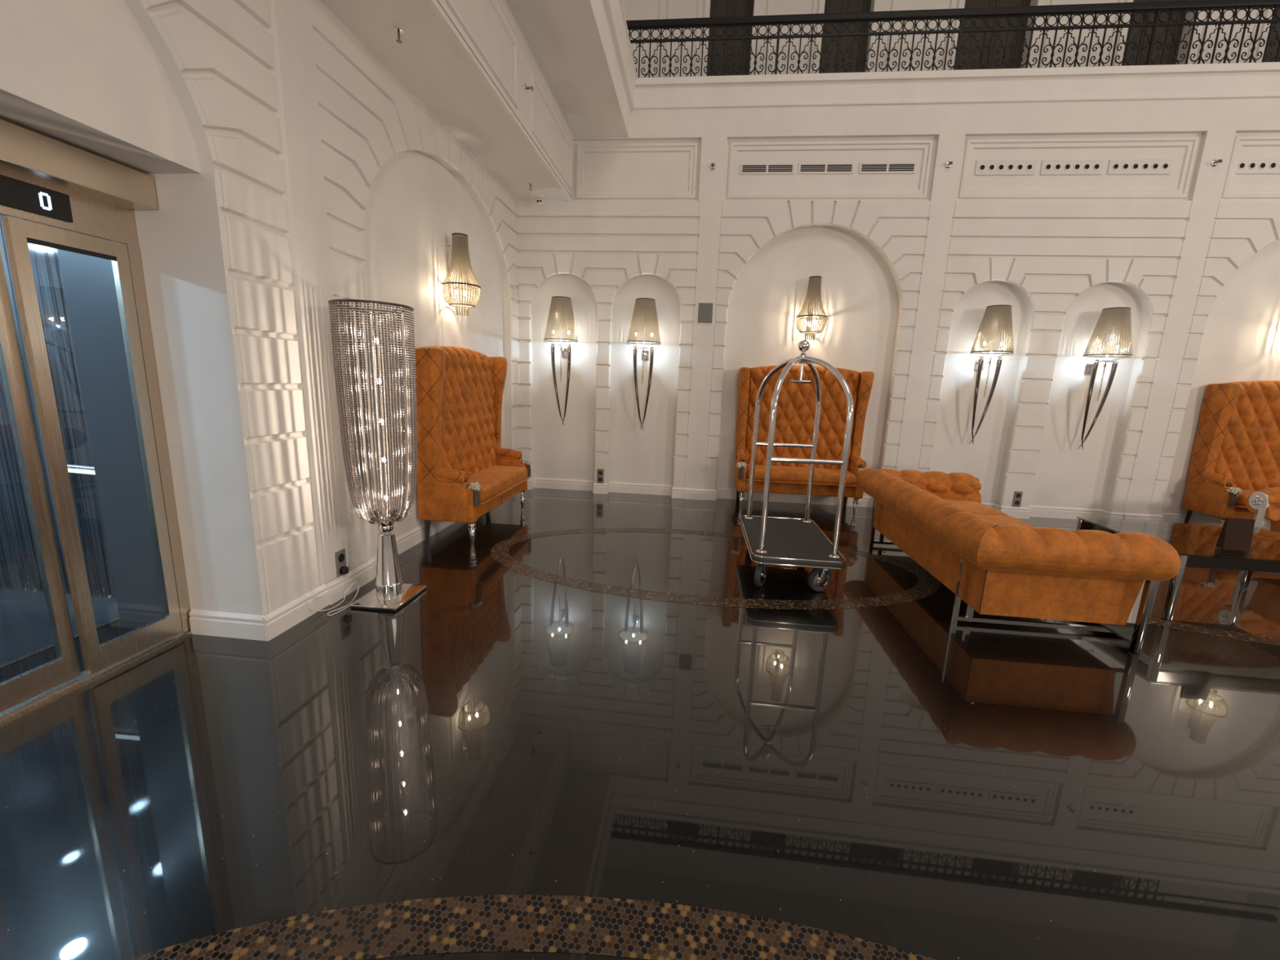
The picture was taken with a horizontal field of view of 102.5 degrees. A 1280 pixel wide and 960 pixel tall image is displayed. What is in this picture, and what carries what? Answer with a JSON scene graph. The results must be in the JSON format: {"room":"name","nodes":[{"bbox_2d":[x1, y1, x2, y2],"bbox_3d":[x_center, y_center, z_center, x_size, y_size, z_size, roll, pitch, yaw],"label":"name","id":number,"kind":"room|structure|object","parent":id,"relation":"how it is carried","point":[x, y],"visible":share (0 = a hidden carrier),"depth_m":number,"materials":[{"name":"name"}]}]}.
{"room":"lobby","nodes":[
{"label":"lobby","id":0,"kind":"room"},
{"bbox_2d":[0,0,520,615],"bbox_3d":[-2.340,-1.040,3.249,0.620,3.745,7.700,3,11,6],"label":"wall","id":1,"kind":"structure","parent":0,"point":[333,181],"depth_m":2.90,"materials":[{"name":"white paint"}]},
{"bbox_2d":[0,118,158,209],"bbox_3d":[-2.707,-1.172,1.160,0.262,0.154,2.907,3,11,6],"label":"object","id":2,"kind":"object","parent":1,"relation":"attached to","point":[24,152],"visible":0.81,"depth_m":2.23,"materials":[{"name":"brown metal"}]},
{"bbox_2d":[0,169,191,674],"bbox_3d":[-2.797,-0.055,1.377,0.082,2.465,2.918,3,11,6],"label":"door","id":3,"kind":"structure","parent":1,"relation":"in","point":[18,233],"depth_m":2.52,"materials":[{"name":"brown metal"}]},
{"bbox_2d":[0,174,73,222],"bbox_3d":[-2.617,-1.188,2.098,0.016,0.117,0.485,3,11,6],"label":"display","id":4,"kind":"object","parent":3,"relation":"attached to","point":[15,193],"visible":1,"depth_m":2.20,"materials":[{"name":"black plastic"}]},
{"bbox_2d":[0,246,80,712],"bbox_3d":[-2.749,-0.029,2.094,0.030,2.090,0.470,3,11,6],"label":"door","id":5,"kind":"structure","parent":3,"relation":"attached to","point":[20,688],"depth_m":2.31,"materials":[{"name":"brown metal"}]},
{"bbox_2d":[0,630,191,728],"bbox_3d":[-2.807,1.077,2.033,0.135,0.020,2.040,3,11,6],"label":"door sill","id":6,"kind":"structure","parent":1,"relation":"attached to","point":[11,715],"depth_m":2.46,"materials":[{"name":"brown metal"}]},
{"bbox_2d":[188,520,455,640],"bbox_3d":[-2.138,0.443,5.108,0.508,0.147,4.372,3,11,6],"label":"baseboard","id":7,"kind":"structure","parent":1,"relation":"attached to","point":[202,622],"depth_m":3.13,"materials":[{"name":"paint"}]},
{"bbox_2d":[334,548,346,577],"bbox_3d":[-2.079,0.586,3.573,0.012,0.200,0.096,3,11,6],"label":"power socket","id":8,"kind":"object","parent":1,"relation":"attached to","point":[340,557],"visible":0.89,"depth_m":3.56,"materials":[{"name":"black plastic"}]},
{"bbox_2d":[338,553,344,562],"bbox_3d":[-2.075,0.541,3.564,0.006,0.060,0.060,3,11,6],"label":"outlet","id":9,"kind":"object","parent":8,"relation":"attached to","point":[341,556],"depth_m":3.57,"materials":[{"name":"black plastic"}]},
{"bbox_2d":[442,232,480,315],"bbox_3d":[-1.739,-2.009,5.046,0.331,0.750,0.374,3,11,6],"label":"sconce","id":10,"kind":"object","parent":1,"relation":"attached to","point":[460,245],"visible":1,"depth_m":4.98,"materials":[{"name":"clear glass"}]},
{"bbox_2d":[320,0,568,200],"bbox_3d":[-1.871,-2.450,0.626,0.690,0.050,12.000,3,11,6],"label":"ceiling","id":11,"kind":"structure","parent":0,"point":[428,61],"depth_m":3.94,"materials":[{"name":"paint"}]},
{"bbox_2d":[392,26,404,43],"bbox_3d":[-1.581,-2.910,3.363,0.068,0.064,0.068,3,11,6],"label":"sprinkler","id":12,"kind":"object","parent":11,"relation":"attached to","point":[398,31],"visible":1,"depth_m":3.36,"materials":[{"name":"silver metal"}]},
{"bbox_2d":[527,182,533,190],"bbox_3d":[-1.268,-3.398,5.949,0.068,0.064,0.068,3,11,6],"label":"sprinkler","id":13,"kind":"object","parent":11,"relation":"attached to","point":[528,184],"visible":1,"depth_m":5.94,"materials":[{"name":"silver metal"}]},
{"bbox_2d":[534,194,545,204],"bbox_3d":[-1.235,-3.456,6.344,0.124,0.097,0.124,3,11,6],"label":"security camera","id":14,"kind":"object","parent":11,"relation":"attached to","point":[540,197],"visible":1,"depth_m":6.31,"materials":[{"name":"white plastic"}]},
{"bbox_2d":[505,0,628,137],"bbox_3d":[-1.151,-3.113,0.420,0.710,0.060,12.000,3,11,6],"label":"ceiling","id":15,"kind":"structure","parent":0,"point":[562,37],"depth_m":4.79,"materials":[{"name":"paint"}]},
{"bbox_2d":[0,488,1279,959],"bbox_3d":[4.379,1.999,-1.205,16.030,0.061,16.160,3,11,6],"label":"floor","id":16,"kind":"structure","parent":0,"point":[591,732],"depth_m":2.07,"materials":[{"name":"black stone"}]},
{"bbox_2d":[308,566,359,615],"bbox_3d":[-1.998,0.742,3.434,0.200,0.208,0.389,3,11,6],"label":"power cable","id":17,"kind":"object","parent":16,"relation":"on","point":[344,571],"visible":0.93,"depth_m":3.50,"materials":[{"name":"white plastic"}]},
{"bbox_2d":[328,298,426,612],"bbox_3d":[-1.711,-0.136,3.400,0.479,1.958,0.479,5,11,17],"label":"floor lamp","id":18,"kind":"object","parent":16,"relation":"on","point":[390,594],"visible":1,"depth_m":3.25,"materials":[{"name":"clear glass"}]},
{"bbox_2d":[414,346,532,545],"bbox_3d":[-1.639,-0.430,5.313,0.592,1.819,1.622,3,11,6],"label":"sofa","id":19,"kind":"object","parent":16,"relation":"on","point":[464,473],"visible":1,"depth_m":4.92,"materials":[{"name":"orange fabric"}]},
{"bbox_2d":[739,339,853,591],"bbox_3d":[1.289,-0.185,4.307,0.704,1.923,1.248,3,11,6],"label":"luggage cart","id":20,"kind":"object","parent":16,"relation":"on","point":[770,540],"visible":1,"depth_m":4.00,"materials":[{"name":"silver metal"}]},
{"bbox_2d":[733,364,874,515],"bbox_3d":[2.036,-0.528,6.501,1.622,1.819,0.592,3,11,6],"label":"sofa","id":21,"kind":"object","parent":16,"relation":"on","point":[796,404],"visible":0.76,"depth_m":6.54,"materials":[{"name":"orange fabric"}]},
{"bbox_2d":[856,468,1180,653],"bbox_3d":[2.722,0.473,4.244,1.154,0.756,2.422,3,11,6],"label":"sofa","id":22,"kind":"object","parent":16,"relation":"on","point":[997,562],"visible":1,"depth_m":3.24,"materials":[{"name":"orange fabric"}]},
{"bbox_2d":[942,498,1008,515],"bbox_3d":[2.898,0.290,4.793,0.730,0.120,0.580,3,11,6],"label":"seat cushion","id":23,"kind":"object","parent":22,"relation":"on","point":[971,506],"depth_m":4.70,"materials":[{"name":"orange fabric"}]},
{"bbox_2d":[977,514,1036,528],"bbox_3d":[2.833,0.399,4.217,0.730,0.120,0.580,3,11,6],"label":"seat cushion","id":24,"kind":"object","parent":22,"relation":"on","point":[998,519],"depth_m":4.26,"materials":[{"name":"orange fabric"}]},
{"bbox_2d":[1075,518,1279,620],"bbox_3d":[4.551,0.706,4.051,1.460,0.500,1.020,3,11,6],"label":"glass coffee table","id":25,"kind":"object","parent":16,"relation":"on","point":[1250,564],"visible":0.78,"depth_m":4.28,"materials":[{"name":"grey"}]},
{"bbox_2d":[1215,517,1254,550],"bbox_3d":[4.345,0.390,3.737,0.170,0.225,0.060,4,11,9],"label":"menu card","id":26,"kind":"object","parent":25,"relation":"on","point":[1236,533],"visible":1,"depth_m":3.72,"materials":[{"name":"brown leather"}]},
{"bbox_2d":[1181,380,1279,527],"bbox_3d":[7.534,-0.222,5.939,1.622,1.819,0.592,3,11,6],"label":"sofa","id":27,"kind":"object","parent":16,"relation":"on","point":[1236,454],"visible":0.95,"depth_m":6.06,"materials":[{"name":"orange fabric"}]},
{"bbox_2d":[1243,487,1279,559],"bbox_3d":[6.449,0.665,3.941,1.154,0.756,2.422,3,11,6],"label":"sofa","id":28,"kind":"object","parent":16,"relation":"on","point":[1264,503],"visible":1,"depth_m":4.95,"materials":[{"name":"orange leather"}]},
{"bbox_2d":[517,97,1279,515],"bbox_3d":[4.863,-1.869,6.191,13.000,4.765,0.140,3,11,6],"label":"wall","id":29,"kind":"structure","parent":0,"point":[908,287],"depth_m":6.33,"materials":[{"name":"white paint"}]},
{"bbox_2d":[425,0,574,201],"bbox_3d":[-1.512,-2.749,0.529,0.070,0.722,12.000,3,11,6],"label":"ceiling beam","id":30,"kind":"structure","parent":29,"relation":"attached to","point":[489,28],"depth_m":4.35,"materials":[{"name":"white paint"}]},
{"bbox_2d":[524,83,533,93],"bbox_3d":[-1.013,-3.574,4.679,0.066,0.072,0.072,3,11,6],"label":"sprinkler","id":31,"kind":"object","parent":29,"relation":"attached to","point":[526,87],"visible":1,"depth_m":4.67,"materials":[{"name":"silver metal"}]},
{"bbox_2d":[544,296,578,426],"bbox_3d":[-1.038,-1.531,6.753,0.448,1.652,0.460,3,11,6],"label":"wall lamp","id":32,"kind":"object","parent":29,"relation":"attached to","point":[557,302],"visible":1,"depth_m":6.58,"materials":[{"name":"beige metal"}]},
{"bbox_2d":[596,468,604,483],"bbox_3d":[-0.547,-0.053,7.067,0.096,0.200,0.012,3,11,6],"label":"power socket","id":33,"kind":"object","parent":29,"relation":"attached to","point":[600,473],"visible":1,"depth_m":7.06,"materials":[{"name":"grey plastic"}]},
{"bbox_2d":[590,0,637,135],"bbox_3d":[-1.935,-3.432,0.448,2.490,0.620,12.000,3,11,6],"label":"trim","id":34,"kind":"structure","parent":29,"relation":"attached to","point":[609,15],"depth_m":5.09,"materials":[{"name":"paint"}]},
{"bbox_2d":[626,297,661,429],"bbox_3d":[0.041,-1.471,6.643,0.448,1.652,0.460,3,11,6],"label":"wall lamp","id":35,"kind":"object","parent":29,"relation":"attached to","point":[643,308],"visible":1,"depth_m":6.47,"materials":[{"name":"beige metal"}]},
{"bbox_2d":[696,301,714,324],"bbox_3d":[0.830,-2.121,6.524,0.216,0.280,0.007,3,11,6],"label":"wall speaker","id":36,"kind":"object","parent":29,"relation":"attached to","point":[705,309],"visible":1,"depth_m":6.52,"materials":[{"name":"white plastic"}]},
{"bbox_2d":[710,163,715,169],"bbox_3d":[0.877,-3.784,6.174,0.072,0.072,0.066,3,11,6],"label":"sprinkler","id":37,"kind":"object","parent":29,"relation":"attached to","point":[713,166],"visible":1,"depth_m":6.20,"materials":[{"name":"silver metal"}]},
{"bbox_2d":[740,162,795,173],"bbox_3d":[1.535,-3.760,6.196,0.640,0.120,0.009,3,11,6],"label":"air vent","id":38,"kind":"object","parent":29,"relation":"attached to","point":[784,167],"visible":1,"depth_m":6.19,"materials":[{"name":"white plastic"}]},
{"bbox_2d":[795,275,827,340],"bbox_3d":[2.140,-2.123,6.357,0.374,0.750,0.331,3,11,6],"label":"sconce","id":39,"kind":"object","parent":29,"relation":"attached to","point":[815,284],"visible":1,"depth_m":6.30,"materials":[{"name":"glass"}]},
{"bbox_2d":[798,162,854,173],"bbox_3d":[2.221,-3.721,6.125,0.640,0.120,0.009,3,11,6],"label":"air vent","id":40,"kind":"object","parent":29,"relation":"attached to","point":[803,167],"visible":1,"depth_m":6.12,"materials":[{"name":"white plastic"}]},
{"bbox_2d":[527,477,1222,526],"bbox_3d":[4.779,0.401,6.607,13.000,0.147,0.184,3,11,6],"label":"baseboard","id":41,"kind":"structure","parent":29,"relation":"attached to","point":[1067,513],"depth_m":6.92,"materials":[{"name":"paint"}]},
{"bbox_2d":[858,161,916,173],"bbox_3d":[2.921,-3.683,6.054,0.640,0.120,0.009,3,11,6],"label":"air vent","id":42,"kind":"object","parent":29,"relation":"attached to","point":[893,166],"visible":1,"depth_m":6.05,"materials":[{"name":"white plastic"}]},
{"bbox_2d":[571,129,1279,201],"bbox_3d":[4.010,-3.594,5.922,9.770,0.702,0.062,3,11,6],"label":"wall panels","id":43,"kind":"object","parent":29,"relation":"attached to","point":[613,169],"depth_m":6.02,"materials":[{"name":"white paint"}]},
{"bbox_2d":[944,161,952,168],"bbox_3d":[3.557,-3.635,5.899,0.072,0.072,0.066,3,11,6],"label":"sprinkler","id":44,"kind":"object","parent":29,"relation":"attached to","point":[948,164],"visible":1,"depth_m":5.92,"materials":[{"name":"silver metal"}]},
{"bbox_2d":[633,71,1279,109],"bbox_3d":[5.780,-4.521,6.732,11.580,0.319,2.422,3,11,6],"label":"trim","id":45,"kind":"structure","parent":29,"relation":"attached to","point":[1250,85],"depth_m":5.77,"materials":[{"name":"paint"}]},
{"bbox_2d":[968,304,1014,444],"bbox_3d":[4.206,-1.239,6.216,0.448,1.652,0.460,3,11,6],"label":"wall lamp","id":46,"kind":"object","parent":29,"relation":"attached to","point":[995,311],"visible":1,"depth_m":6.08,"materials":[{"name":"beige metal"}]},
{"bbox_2d":[974,159,1036,175],"bbox_3d":[4.217,-3.605,5.918,0.650,0.160,0.016,3,11,6],"label":"air vent","id":47,"kind":"object","parent":29,"relation":"attached to","point":[983,167],"visible":1,"depth_m":5.92,"materials":[{"name":"white plastic"}]},
{"bbox_2d":[1012,491,1022,506],"bbox_3d":[4.796,0.244,6.520,0.096,0.200,0.012,3,11,6],"label":"power socket","id":48,"kind":"object","parent":29,"relation":"attached to","point":[1017,499],"visible":1,"depth_m":6.52,"materials":[{"name":"black plastic"}]},
{"bbox_2d":[1040,159,1104,174],"bbox_3d":[4.922,-3.566,5.846,0.650,0.160,0.016,3,11,6],"label":"air vent","id":49,"kind":"object","parent":29,"relation":"attached to","point":[1049,166],"visible":1,"depth_m":5.84,"materials":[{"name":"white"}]},
{"bbox_2d":[1077,306,1133,448],"bbox_3d":[5.473,-1.169,6.087,0.448,1.652,0.460,3,11,6],"label":"wall lamp","id":50,"kind":"object","parent":29,"relation":"attached to","point":[1121,317],"visible":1,"depth_m":5.97,"materials":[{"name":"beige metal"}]},
{"bbox_2d":[1106,158,1173,174],"bbox_3d":[5.627,-3.526,5.773,0.650,0.160,0.016,3,11,6],"label":"air vent","id":51,"kind":"object","parent":29,"relation":"attached to","point":[1139,166],"visible":1,"depth_m":5.77,"materials":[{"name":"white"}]},
{"bbox_2d":[1210,159,1222,166],"bbox_3d":[6.318,-3.482,5.617,0.072,0.072,0.066,3,11,6],"label":"sprinkler","id":52,"kind":"object","parent":29,"relation":"attached to","point":[1215,162],"visible":1,"depth_m":5.64,"materials":[{"name":"silver metal"}]},
{"bbox_2d":[1235,157,1279,173],"bbox_3d":[6.899,-3.456,5.643,0.650,0.160,0.016,3,11,6],"label":"air vent","id":53,"kind":"object","parent":29,"relation":"attached to","point":[1245,165],"visible":1,"depth_m":5.65,"materials":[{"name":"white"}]},
{"bbox_2d":[622,0,1266,77],"bbox_3d":[4.772,-6.650,7.622,14.000,3.600,0.320,3,11,6],"label":"wall","id":54,"kind":"structure","parent":0,"point":[634,10],"depth_m":7.62,"materials":[{"name":"white paint"}]},
{"bbox_2d":[702,0,759,75],"bbox_3d":[1.377,-6.471,7.993,0.820,2.730,0.250,3,11,6],"label":"door","id":55,"kind":"structure","parent":54,"relation":"in","point":[717,8],"depth_m":7.96,"materials":[{"name":"brown wood"}]},
{"bbox_2d":[813,0,880,73],"bbox_3d":[3.080,-6.377,7.819,0.870,2.730,0.250,3,11,6],"label":"door","id":56,"kind":"structure","parent":54,"relation":"in","point":[824,6],"depth_m":7.80,"materials":[{"name":"brown wood"}]},
{"bbox_2d":[949,0,1044,70],"bbox_3d":[5.176,-6.260,7.604,1.150,2.730,0.250,3,11,6],"label":"door","id":57,"kind":"structure","parent":54,"relation":"in","point":[962,3],"depth_m":7.61,"materials":[{"name":"brown wood"}]},
{"bbox_2d":[1113,0,1204,66],"bbox_3d":[7.337,-6.140,7.383,1.020,2.730,0.250,3,11,6],"label":"door","id":58,"kind":"structure","parent":54,"relation":"in","point":[1176,16],"depth_m":7.39,"materials":[{"name":"brown wood"}]},
{"bbox_2d":[1253,8,1279,62],"bbox_3d":[9.164,-6.038,7.196,1.080,2.730,0.250,3,11,6],"label":"door","id":59,"kind":"structure","parent":54,"relation":"in","point":[1268,12],"depth_m":7.21,"materials":[{"name":"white wood"}]},
{"bbox_2d":[635,62,1279,86],"bbox_3d":[4.570,-4.685,6.721,14.000,0.070,2.250,3,11,6],"label":"ledge","id":60,"kind":"structure","parent":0,"point":[1261,66],"depth_m":5.71,"materials":[{"name":"paint"}]},
{"bbox_2d":[626,0,1279,77],"bbox_3d":[4.550,-4.961,5.878,10.300,0.790,0.070,3,11,6],"label":"gallery railing","id":61,"kind":"object","parent":60,"relation":"on","point":[1156,7],"visible":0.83,"depth_m":5.91,"materials":[{"name":"black metal"}]},
{"bbox_3d":[-4.143,-0.233,1.916,2.560,2.660,3.000,3,11,6],"label":"wall","id":62,"kind":"structure","parent":0,"visible":0},
{"bbox_2d":[0,217,164,669],"bbox_3d":[-4.000,-0.138,1.979,2.360,2.460,2.440,3,11,6],"label":"lift interior","id":63,"kind":"object","parent":62,"relation":"in","point":[76,292],"visible":0.61,"depth_m":3.01,"materials":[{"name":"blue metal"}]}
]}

